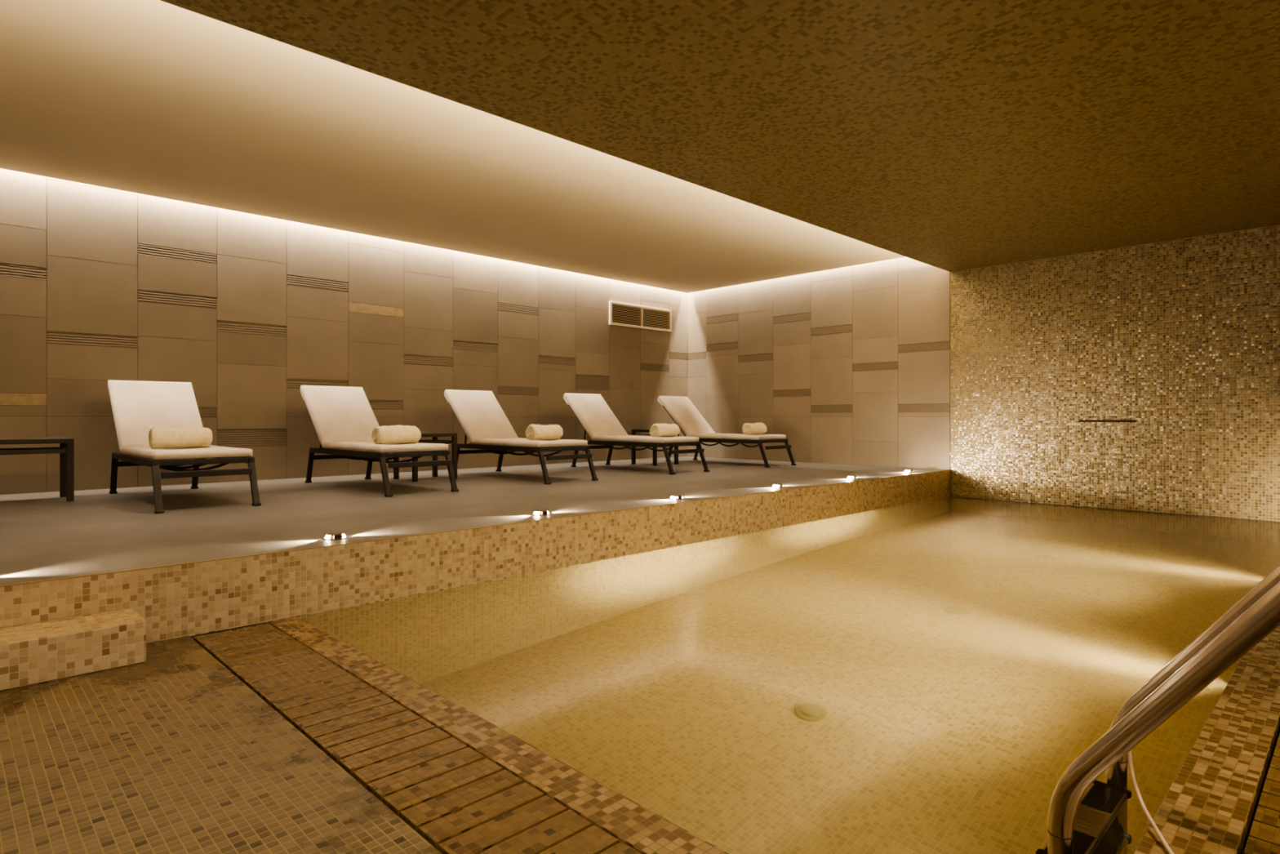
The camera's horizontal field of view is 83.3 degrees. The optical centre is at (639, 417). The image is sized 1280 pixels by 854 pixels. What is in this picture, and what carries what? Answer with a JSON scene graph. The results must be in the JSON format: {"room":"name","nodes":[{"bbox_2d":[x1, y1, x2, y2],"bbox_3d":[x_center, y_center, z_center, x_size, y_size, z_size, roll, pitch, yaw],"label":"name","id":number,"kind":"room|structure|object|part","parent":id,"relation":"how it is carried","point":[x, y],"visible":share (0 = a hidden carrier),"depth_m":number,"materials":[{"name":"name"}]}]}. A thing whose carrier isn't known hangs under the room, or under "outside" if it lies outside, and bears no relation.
{"room":"indoor swimming pool","nodes":[
{"label":"indoor swimming pool","id":0,"kind":"room"},
{"bbox_2d":[0,635,441,853],"bbox_3d":[1.875,0.990,3.124,10.250,0.120,5.240,0,0,-44],"label":"floor","id":1,"kind":"structure","parent":0,"point":[171,752],"depth_m":1.87,"materials":[{"name":"tile"}]},
{"bbox_2d":[0,608,146,690],"bbox_3d":[-2.750,0.852,2.074,2.173,0.157,0.269,0,0,-44],"label":"step","id":2,"kind":"structure","parent":1,"relation":"on","point":[37,652],"depth_m":2.60,"materials":[{"name":"tile"}]},
{"bbox_2d":[193,622,641,853],"bbox_3d":[-0.529,0.946,1.870,0.295,0.030,3.612,0,0,-44],"label":"drain grate","id":3,"kind":"object","parent":1,"relation":"in","point":[459,800],"visible":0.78,"depth_m":1.95,"materials":[{"name":"tile"}]},
{"bbox_2d":[1047,564,1279,853],"bbox_3d":[1.390,1.048,1.332,0.580,2.084,1.069,0,0,-44],"label":"handrail","id":4,"kind":"object","parent":1,"relation":"attached to","point":[1256,615],"visible":0.78,"depth_m":1.42,"materials":[{"name":"silver metal"}]},
{"bbox_2d":[1127,750,1173,853],"bbox_3d":[1.138,0.874,1.499,0.052,0.109,0.654,0,0,13],"label":"cord","id":5,"kind":"object","parent":4,"relation":"hanging from","point":[1129,753],"visible":0.88,"depth_m":1.67,"materials":[{"name":"beige plastic"}]},
{"bbox_3d":[1.557,1.028,1.498,0.047,2.043,1.009,0,0,-44],"label":"handrail","id":6,"kind":"part","parent":4,"relation":"part of","materials":[{"name":"silver metal"}]},
{"bbox_2d":[1244,733,1279,853],"bbox_3d":[3.433,0.946,3.429,7.504,0.030,0.296,0,0,-44],"label":"drain grate","id":7,"kind":"object","parent":1,"relation":"in","point":[1264,837],"visible":1,"depth_m":1.67,"materials":[{"name":"tile"}]},
{"bbox_2d":[0,168,687,494],"bbox_3d":[-2.942,-0.782,8.043,10.250,3.205,0.130,0,0,-44],"label":"wall","id":8,"kind":"structure","parent":0,"point":[99,285],"depth_m":7.23,"materials":[{"name":"brown tile"}]},
{"bbox_2d":[608,301,671,332],"bbox_3d":[0.024,-1.515,10.838,1.300,0.340,0.030,0,0,-44],"label":"air vent","id":9,"kind":"object","parent":8,"relation":"in","point":[623,314],"visible":1,"depth_m":10.81,"materials":[{"name":"beige metal"}]},
{"bbox_3d":[-0.195,-1.515,10.614,0.593,0.261,0.015,0,0,-44],"label":"louvre panel","id":10,"kind":"part","parent":9,"relation":"part of","materials":[{"name":"beige metal"}]},
{"bbox_3d":[0.253,-1.515,11.052,0.593,0.261,0.015,0,0,-44],"label":"louvre panel","id":11,"kind":"part","parent":9,"relation":"part of","materials":[{"name":"beige metal"}]},
{"bbox_2d":[0,456,946,639],"bbox_3d":[-1.435,0.825,6.504,10.250,0.410,4.198,0,0,-44],"label":"floor","id":12,"kind":"structure","parent":0,"point":[44,535],"depth_m":5.07,"materials":[{"name":"stone"}]},
{"bbox_2d":[0,437,74,501],"bbox_3d":[-4.566,0.388,5.312,0.560,0.465,0.440,0,0,-44],"label":"side table","id":13,"kind":"object","parent":12,"relation":"on","point":[66,449],"visible":1,"depth_m":5.33,"materials":[{"name":"metal"}]},
{"bbox_3d":[-4.705,0.246,5.455,0.476,0.033,0.026,0,0,-44],"label":"rail","id":14,"kind":"part","parent":13,"relation":"part of","materials":[{"name":"metal"}]},
{"bbox_3d":[-4.426,0.246,5.170,0.476,0.033,0.026,0,0,-44],"label":"rail","id":15,"kind":"part","parent":13,"relation":"part of","materials":[{"name":"wood"}]},
{"bbox_3d":[-4.520,0.405,5.636,0.042,0.431,0.042,0,0,-44],"label":"leg","id":16,"kind":"part","parent":13,"relation":"part of","materials":[{"name":"wood"}]},
{"bbox_3d":[-4.241,0.405,5.351,0.042,0.431,0.042,0,0,-44],"label":"leg","id":17,"kind":"part","parent":13,"relation":"part of","materials":[{"name":"metal"}]},
{"bbox_2d":[107,379,261,513],"bbox_3d":[-3.571,0.153,5.540,0.630,0.934,1.936,0,0,-44],"label":"sun lounger","id":18,"kind":"object","parent":12,"relation":"on","point":[137,406],"visible":0.87,"depth_m":5.77,"materials":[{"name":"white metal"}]},
{"bbox_3d":[-4.274,0.452,5.843,0.040,0.320,0.127,0,0,-44],"label":"leg","id":19,"kind":"part","parent":18,"relation":"part of","materials":[{"name":"brown wood"}]},
{"bbox_3d":[-3.723,0.305,5.281,0.036,0.046,1.525,0,0,-44],"label":"rail","id":20,"kind":"part","parent":18,"relation":"part of","materials":[{"name":"brown metal"}]},
{"bbox_2d":[107,379,203,451],"bbox_3d":[-4.032,-0.025,6.011,0.600,0.579,0.584,0,0,-44],"label":"cushion","id":21,"kind":"object","parent":18,"relation":"on","point":[137,406],"depth_m":6.00,"materials":[{"name":"fabric"}]},
{"bbox_3d":[-3.163,0.452,4.709,0.040,0.322,0.151,0,0,-44],"label":"leg","id":22,"kind":"part","parent":18,"relation":"part of","materials":[{"name":"brown wood"}]},
{"bbox_2d":[148,426,212,448],"bbox_3d":[-3.329,0.143,5.215,0.378,0.157,0.180,0,0,-41],"label":"rolled towel","id":23,"kind":"object","parent":18,"relation":"on","point":[158,437],"visible":0.99,"depth_m":5.15,"materials":[{"name":"beige fabric"}]},
{"bbox_2d":[120,444,252,459],"bbox_3d":[-3.423,0.251,5.389,0.600,0.061,1.210,0,0,-44],"label":"seat cushion","id":24,"kind":"object","parent":18,"relation":"on","point":[128,451],"depth_m":5.04,"materials":[{"name":"fabric"}]},
{"bbox_3d":[-3.859,0.452,6.249,0.040,0.320,0.127,0,0,-44],"label":"leg","id":25,"kind":"part","parent":18,"relation":"part of","materials":[{"name":"brown wood"}]},
{"bbox_3d":[-2.996,0.302,4.953,0.544,0.035,0.030,0,0,-44],"label":"rail","id":26,"kind":"part","parent":18,"relation":"part of","materials":[{"name":"brown metal"}]},
{"bbox_3d":[-3.308,0.305,5.686,0.036,0.046,1.525,0,0,-44],"label":"rail","id":27,"kind":"part","parent":18,"relation":"part of","materials":[{"name":"brown metal"}]},
{"bbox_3d":[-2.748,0.452,5.115,0.040,0.322,0.151,0,0,-44],"label":"leg","id":28,"kind":"part","parent":18,"relation":"part of","materials":[{"name":"brown metal"}]},
{"bbox_2d":[322,532,347,540],"bbox_3d":[-1.570,0.608,3.704,0.120,0.024,0.120,0,0,-44],"label":"light","id":29,"kind":"object","parent":12,"relation":"on","point":[334,535],"visible":1,"depth_m":3.68,"materials":[{"name":"silver"}]},
{"bbox_3d":[-1.570,0.618,3.704,0.120,0.004,0.120,0,0,-44],"label":"plate","id":30,"kind":"part","parent":29,"relation":"part of","materials":[{"name":"silver metal"}]},
{"bbox_2d":[300,385,458,497],"bbox_3d":[-2.422,0.153,6.511,0.630,0.934,1.936,0,0,-44],"label":"sun lounger","id":31,"kind":"object","parent":12,"relation":"on","point":[344,420],"visible":0.94,"depth_m":6.76,"materials":[{"name":"fabric"}]},
{"bbox_3d":[-3.125,0.452,6.814,0.040,0.320,0.127,0,0,-44],"label":"leg","id":32,"kind":"part","parent":31,"relation":"part of","materials":[{"name":"brown metal"}]},
{"bbox_2d":[300,385,379,445],"bbox_3d":[-2.883,-0.025,6.982,0.600,0.579,0.584,0,0,-44],"label":"cushion","id":33,"kind":"object","parent":31,"relation":"on","point":[337,413],"depth_m":6.94,"materials":[{"name":"fabric"}]},
{"bbox_3d":[-2.574,0.305,6.252,0.036,0.046,1.525,0,0,-44],"label":"rail","id":34,"kind":"part","parent":31,"relation":"part of","materials":[{"name":"brown metal"}]},
{"bbox_3d":[-2.711,0.452,7.220,0.040,0.320,0.127,0,0,-44],"label":"leg","id":35,"kind":"part","parent":31,"relation":"part of","materials":[{"name":"brown metal"}]},
{"bbox_2d":[321,440,448,453],"bbox_3d":[-2.274,0.251,6.360,0.600,0.061,1.210,0,0,-44],"label":"seat cushion","id":36,"kind":"object","parent":31,"relation":"on","point":[363,446],"depth_m":6.05,"materials":[{"name":"fabric"}]},
{"bbox_3d":[-2.014,0.452,5.680,0.040,0.322,0.151,0,0,-44],"label":"leg","id":37,"kind":"part","parent":31,"relation":"part of","materials":[{"name":"brown wood"}]},
{"bbox_2d":[371,424,421,444],"bbox_3d":[-2.063,0.141,6.095,0.179,0.161,0.378,0,0,45],"label":"rolled towel","id":38,"kind":"object","parent":31,"relation":"on","point":[391,434],"visible":0.99,"depth_m":6.02,"materials":[{"name":"beige fabric"}]},
{"bbox_3d":[-1.847,0.302,5.924,0.544,0.035,0.030,0,0,-44],"label":"rail","id":39,"kind":"part","parent":31,"relation":"part of","materials":[{"name":"brown metal"}]},
{"bbox_3d":[-2.160,0.305,6.657,0.036,0.046,1.525,0,0,-44],"label":"rail","id":40,"kind":"part","parent":31,"relation":"part of","materials":[{"name":"brown metal"}]},
{"bbox_3d":[-1.600,0.452,6.086,0.040,0.322,0.151,0,0,-44],"label":"leg","id":41,"kind":"part","parent":31,"relation":"part of","materials":[{"name":"brown wood"}]},
{"bbox_2d":[393,432,457,481],"bbox_3d":[-2.169,0.388,7.267,0.470,0.465,0.440,0,0,-44],"label":"side table","id":42,"kind":"object","parent":12,"relation":"on","point":[453,442],"visible":0.56,"depth_m":7.25,"materials":[{"name":"metal"}]},
{"bbox_3d":[-2.461,0.405,7.260,0.042,0.431,0.042,0,0,-44],"label":"leg","id":43,"kind":"part","parent":42,"relation":"part of","materials":[{"name":"metal"}]},
{"bbox_3d":[-2.183,0.405,6.976,0.042,0.431,0.042,0,0,-44],"label":"leg","id":44,"kind":"part","parent":42,"relation":"part of","materials":[{"name":"metal"}]},
{"bbox_3d":[-2.155,0.405,7.559,0.042,0.431,0.042,0,0,-44],"label":"leg","id":45,"kind":"part","parent":42,"relation":"part of","materials":[{"name":"metal"}]},
{"bbox_3d":[-2.030,0.246,7.125,0.386,0.033,0.026,0,0,-44],"label":"rail","id":46,"kind":"part","parent":42,"relation":"part of","materials":[{"name":"metal"}]},
{"bbox_3d":[-1.877,0.405,7.275,0.042,0.431,0.042,0,0,-44],"label":"leg","id":47,"kind":"part","parent":42,"relation":"part of","materials":[{"name":"metal"}]},
{"bbox_2d":[444,389,598,484],"bbox_3d":[-1.312,0.153,7.571,0.630,0.934,1.936,0,0,-44],"label":"sun lounger","id":48,"kind":"object","parent":12,"relation":"on","point":[482,420],"visible":0.94,"depth_m":7.80,"materials":[{"name":"fabric"}]},
{"bbox_3d":[-2.014,0.452,7.874,0.040,0.320,0.127,0,0,-44],"label":"leg","id":49,"kind":"part","parent":48,"relation":"part of","materials":[{"name":"brown metal"}]},
{"bbox_2d":[444,389,518,441],"bbox_3d":[-1.772,-0.025,8.041,0.600,0.579,0.584,0,0,-44],"label":"cushion","id":50,"kind":"object","parent":48,"relation":"on","point":[480,415],"depth_m":8.00,"materials":[{"name":"fabric"}]},
{"bbox_3d":[-1.463,0.305,7.311,0.036,0.046,1.525,0,0,-44],"label":"rail","id":51,"kind":"part","parent":48,"relation":"part of","materials":[{"name":"brown metal"}]},
{"bbox_3d":[-1.600,0.452,8.280,0.040,0.320,0.127,0,0,-44],"label":"leg","id":52,"kind":"part","parent":48,"relation":"part of","materials":[{"name":"brown metal"}]},
{"bbox_2d":[470,437,587,447],"bbox_3d":[-1.163,0.251,7.420,0.600,0.061,1.210,0,0,-44],"label":"seat cushion","id":53,"kind":"object","parent":48,"relation":"on","point":[474,442],"depth_m":7.14,"materials":[{"name":"fabric"}]},
{"bbox_3d":[-0.903,0.452,6.740,0.040,0.322,0.151,0,0,-44],"label":"leg","id":54,"kind":"part","parent":48,"relation":"part of","materials":[{"name":"brown metal"}]},
{"bbox_2d":[525,423,563,439],"bbox_3d":[-0.948,0.142,7.128,0.178,0.160,0.378,0,0,42],"label":"rolled towel","id":55,"kind":"object","parent":48,"relation":"on","point":[533,432],"visible":1,"depth_m":7.04,"materials":[{"name":"beige fabric"}]},
{"bbox_3d":[-1.049,0.305,7.717,0.036,0.046,1.525,0,0,-44],"label":"rail","id":56,"kind":"part","parent":48,"relation":"part of","materials":[{"name":"brown metal"}]},
{"bbox_3d":[-0.737,0.302,6.984,0.544,0.035,0.030,0,0,-44],"label":"rail","id":57,"kind":"part","parent":48,"relation":"part of","materials":[{"name":"brown metal"}]},
{"bbox_3d":[-0.489,0.452,7.146,0.040,0.322,0.151,0,0,-44],"label":"leg","id":58,"kind":"part","parent":48,"relation":"part of","materials":[{"name":"brown metal"}]},
{"bbox_2d":[532,509,551,515],"bbox_3d":[-0.634,0.608,4.621,0.120,0.024,0.120,0,0,-44],"label":"light","id":59,"kind":"object","parent":12,"relation":"on","point":[541,512],"visible":1,"depth_m":4.59,"materials":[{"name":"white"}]},
{"bbox_3d":[-0.634,0.618,4.621,0.120,0.004,0.120,0,0,-44],"label":"plate","id":60,"kind":"part","parent":59,"relation":"part of","materials":[{"name":"silver metal"}]},
{"bbox_2d":[563,393,709,474],"bbox_3d":[-0.101,0.153,8.729,0.630,0.934,1.936,0,0,-44],"label":"sun lounger","id":61,"kind":"object","parent":12,"relation":"on","point":[597,420],"visible":0.93,"depth_m":8.94,"materials":[{"name":"fabric"}]},
{"bbox_3d":[-0.803,0.452,9.032,0.040,0.320,0.127,0,0,-44],"label":"leg","id":62,"kind":"part","parent":61,"relation":"part of","materials":[{"name":"brown metal"}]},
{"bbox_2d":[563,393,627,439],"bbox_3d":[-0.561,-0.025,9.199,0.600,0.579,0.584,0,0,-44],"label":"cushion","id":63,"kind":"object","parent":61,"relation":"on","point":[593,412],"depth_m":9.15,"materials":[{"name":"fabric"}]},
{"bbox_3d":[-0.389,0.452,9.437,0.040,0.320,0.127,0,0,-44],"label":"leg","id":64,"kind":"part","parent":61,"relation":"part of","materials":[{"name":"brown metal"}]},
{"bbox_3d":[-0.253,0.305,8.469,0.036,0.046,1.525,0,0,-44],"label":"rail","id":65,"kind":"part","parent":61,"relation":"part of","materials":[{"name":"brown metal"}]},
{"bbox_2d":[591,435,698,443],"bbox_3d":[0.047,0.251,8.577,0.600,0.061,1.210,0,0,-44],"label":"seat cushion","id":66,"kind":"object","parent":61,"relation":"on","point":[595,438],"depth_m":8.31,"materials":[{"name":"fabric"}]},
{"bbox_2d":[649,422,679,436],"bbox_3d":[0.288,0.143,8.324,0.180,0.158,0.378,0,0,44],"label":"rolled towel","id":67,"kind":"object","parent":61,"relation":"on","point":[664,429],"visible":0.99,"depth_m":8.23,"materials":[{"name":"beige fabric"}]},
{"bbox_3d":[0.162,0.305,8.875,0.036,0.046,1.525,0,0,-44],"label":"rail","id":68,"kind":"part","parent":61,"relation":"part of","materials":[{"name":"brown metal"}]},
{"bbox_3d":[0.307,0.452,7.897,0.040,0.322,0.151,0,0,-44],"label":"leg","id":69,"kind":"part","parent":61,"relation":"part of","materials":[{"name":"brown metal"}]},
{"bbox_3d":[0.474,0.302,8.141,0.544,0.035,0.030,0,0,-44],"label":"rail","id":70,"kind":"part","parent":61,"relation":"part of","materials":[{"name":"brown metal"}]},
{"bbox_3d":[0.722,0.452,8.303,0.040,0.322,0.151,0,0,-44],"label":"leg","id":71,"kind":"part","parent":61,"relation":"part of","materials":[{"name":"brown metal"}]},
{"bbox_2d":[631,429,678,466],"bbox_3d":[0.199,0.388,9.587,0.450,0.465,0.440,0,0,-44],"label":"side table","id":72,"kind":"object","parent":12,"relation":"on","point":[633,431],"visible":0.34,"depth_m":9.56,"materials":[{"name":"metal"}]},
{"bbox_3d":[-0.086,0.405,9.586,0.042,0.431,0.042,0,0,-44],"label":"leg","id":73,"kind":"part","parent":72,"relation":"part of","materials":[{"name":"wood"}]},
{"bbox_3d":[0.193,0.405,9.302,0.042,0.431,0.042,0,0,-44],"label":"leg","id":74,"kind":"part","parent":72,"relation":"part of","materials":[{"name":"metal"}]},
{"bbox_3d":[0.484,0.405,9.587,0.042,0.431,0.042,0,0,-44],"label":"leg","id":75,"kind":"part","parent":72,"relation":"part of","materials":[{"name":"metal"}]},
{"bbox_2d":[668,494,684,499],"bbox_3d":[0.281,0.608,5.516,0.120,0.024,0.120,0,0,-44],"label":"light","id":76,"kind":"object","parent":12,"relation":"on","point":[673,496],"visible":1,"depth_m":5.49,"materials":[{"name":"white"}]},
{"bbox_2d":[657,395,795,467],"bbox_3d":[1.134,0.153,9.833,0.630,0.934,1.936,0,0,-44],"label":"sun lounger","id":77,"kind":"object","parent":12,"relation":"on","point":[682,411],"visible":0.83,"depth_m":9.99,"materials":[{"name":"fabric"}]},
{"bbox_2d":[657,395,715,436],"bbox_3d":[0.673,-0.025,10.303,0.600,0.579,0.584,0,0,-44],"label":"cushion","id":78,"kind":"object","parent":77,"relation":"on","point":[682,411],"depth_m":10.25,"materials":[{"name":"fabric"}]},
{"bbox_3d":[0.667,0.031,10.309,0.536,0.555,0.560,0,0,-44],"label":"frame","id":79,"kind":"part","parent":77,"relation":"part of","materials":[{"name":"brown metal"}]},
{"bbox_3d":[0.846,0.452,10.542,0.040,0.320,0.127,0,0,-44],"label":"leg","id":80,"kind":"part","parent":77,"relation":"part of","materials":[{"name":"brown metal"}]},
{"bbox_3d":[0.982,0.305,9.573,0.036,0.046,1.525,0,0,-44],"label":"rail","id":81,"kind":"part","parent":77,"relation":"part of","materials":[{"name":"brown metal"}]},
{"bbox_2d":[686,433,786,439],"bbox_3d":[1.282,0.251,9.681,0.600,0.061,1.210,0,0,-44],"label":"seat cushion","id":82,"kind":"object","parent":77,"relation":"on","point":[701,436],"depth_m":9.41,"materials":[{"name":"fabric"}]},
{"bbox_2d":[742,422,767,435],"bbox_3d":[1.507,0.142,9.452,0.176,0.159,0.378,0,0,43],"label":"rolled towel","id":83,"kind":"object","parent":77,"relation":"on","point":[748,428],"visible":1,"depth_m":9.35,"materials":[{"name":"beige fabric"}]},
{"bbox_3d":[1.542,0.452,9.002,0.040,0.322,0.151,0,0,-44],"label":"leg","id":84,"kind":"part","parent":77,"relation":"part of","materials":[{"name":"brown metal"}]},
{"bbox_3d":[1.709,0.302,9.246,0.544,0.035,0.030,0,0,-44],"label":"rail","id":85,"kind":"part","parent":77,"relation":"part of","materials":[{"name":"brown metal"}]},
{"bbox_3d":[1.956,0.452,9.408,0.040,0.322,0.151,0,0,-44],"label":"leg","id":86,"kind":"part","parent":77,"relation":"part of","materials":[{"name":"brown metal"}]},
{"bbox_2d":[771,484,784,487],"bbox_3d":[1.238,0.608,6.454,0.120,0.024,0.120,0,0,-44],"label":"light","id":87,"kind":"object","parent":12,"relation":"on","point":[774,485],"visible":1,"depth_m":6.42,"materials":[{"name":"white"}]},
{"bbox_2d":[845,475,857,478],"bbox_3d":[2.174,0.608,7.370,0.120,0.024,0.120,0,0,-44],"label":"light","id":88,"kind":"object","parent":12,"relation":"on","point":[848,477],"visible":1,"depth_m":7.34,"materials":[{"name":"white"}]},
{"bbox_2d":[902,469,914,471],"bbox_3d":[3.088,0.608,8.266,0.120,0.024,0.120,0,0,-44],"label":"light","id":89,"kind":"object","parent":12,"relation":"on","point":[905,470],"visible":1,"depth_m":8.24,"materials":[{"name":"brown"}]},
{"bbox_2d":[0,470,950,643],"bbox_3d":[0.037,0.779,5.000,10.250,0.310,0.012,0,0,-44],"label":"wall","id":90,"kind":"structure","parent":0,"point":[192,599],"depth_m":3.75,"materials":[{"name":"tile"}]},
{"bbox_2d":[0,469,950,586],"bbox_3d":[0.038,0.622,4.999,10.250,0.005,0.014,0,0,-44],"label":"trim","id":91,"kind":"structure","parent":90,"relation":"attached to","point":[184,563],"depth_m":3.59,"materials":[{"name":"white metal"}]},
{"bbox_2d":[0,0,1279,293],"bbox_3d":[0.367,-2.078,4.677,10.470,0.675,9.570,0,0,-44],"label":"ceiling","id":92,"kind":"structure","parent":0,"point":[950,135],"depth_m":4.47,"materials":[{"name":"brown paint"}]},
{"bbox_2d":[687,224,1279,521],"bbox_3d":[4.106,-0.627,8.248,0.130,3.515,9.440,0,0,-44],"label":"wall","id":93,"kind":"structure","parent":0,"point":[1180,339],"depth_m":7.95,"materials":[{"name":"tile"}]},
{"bbox_2d":[1079,419,1137,422],"bbox_3d":[4.828,0.035,7.429,0.014,0.022,0.510,0,0,-44],"label":"spout","id":94,"kind":"object","parent":93,"relation":"attached to","point":[1080,420],"visible":1,"depth_m":7.45,"materials":[{"name":"brown metal"}]},
{"bbox_3d":[2.158,1.607,4.843,7.440,1.346,3.180,0,0,-44],"label":"basin","id":95,"kind":"object","parent":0,"visible":0},
{"bbox_2d":[267,616,1279,853],"bbox_3d":[2.167,0.990,4.744,7.566,0.120,3.334,0,0,-44],"label":"pool coping","id":96,"kind":"object","parent":95,"relation":"on","point":[1210,806],"visible":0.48,"depth_m":1.93,"materials":[{"name":"tile"}]},
{"bbox_2d":[297,496,1279,853],"bbox_3d":[2.158,1.611,4.843,7.456,1.354,3.196,0,0,-44],"label":"pool water","id":97,"kind":"object","parent":95,"relation":"in","point":[926,677],"visible":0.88,"depth_m":2.77,"materials":[{"name":"liquid"}]}
]}

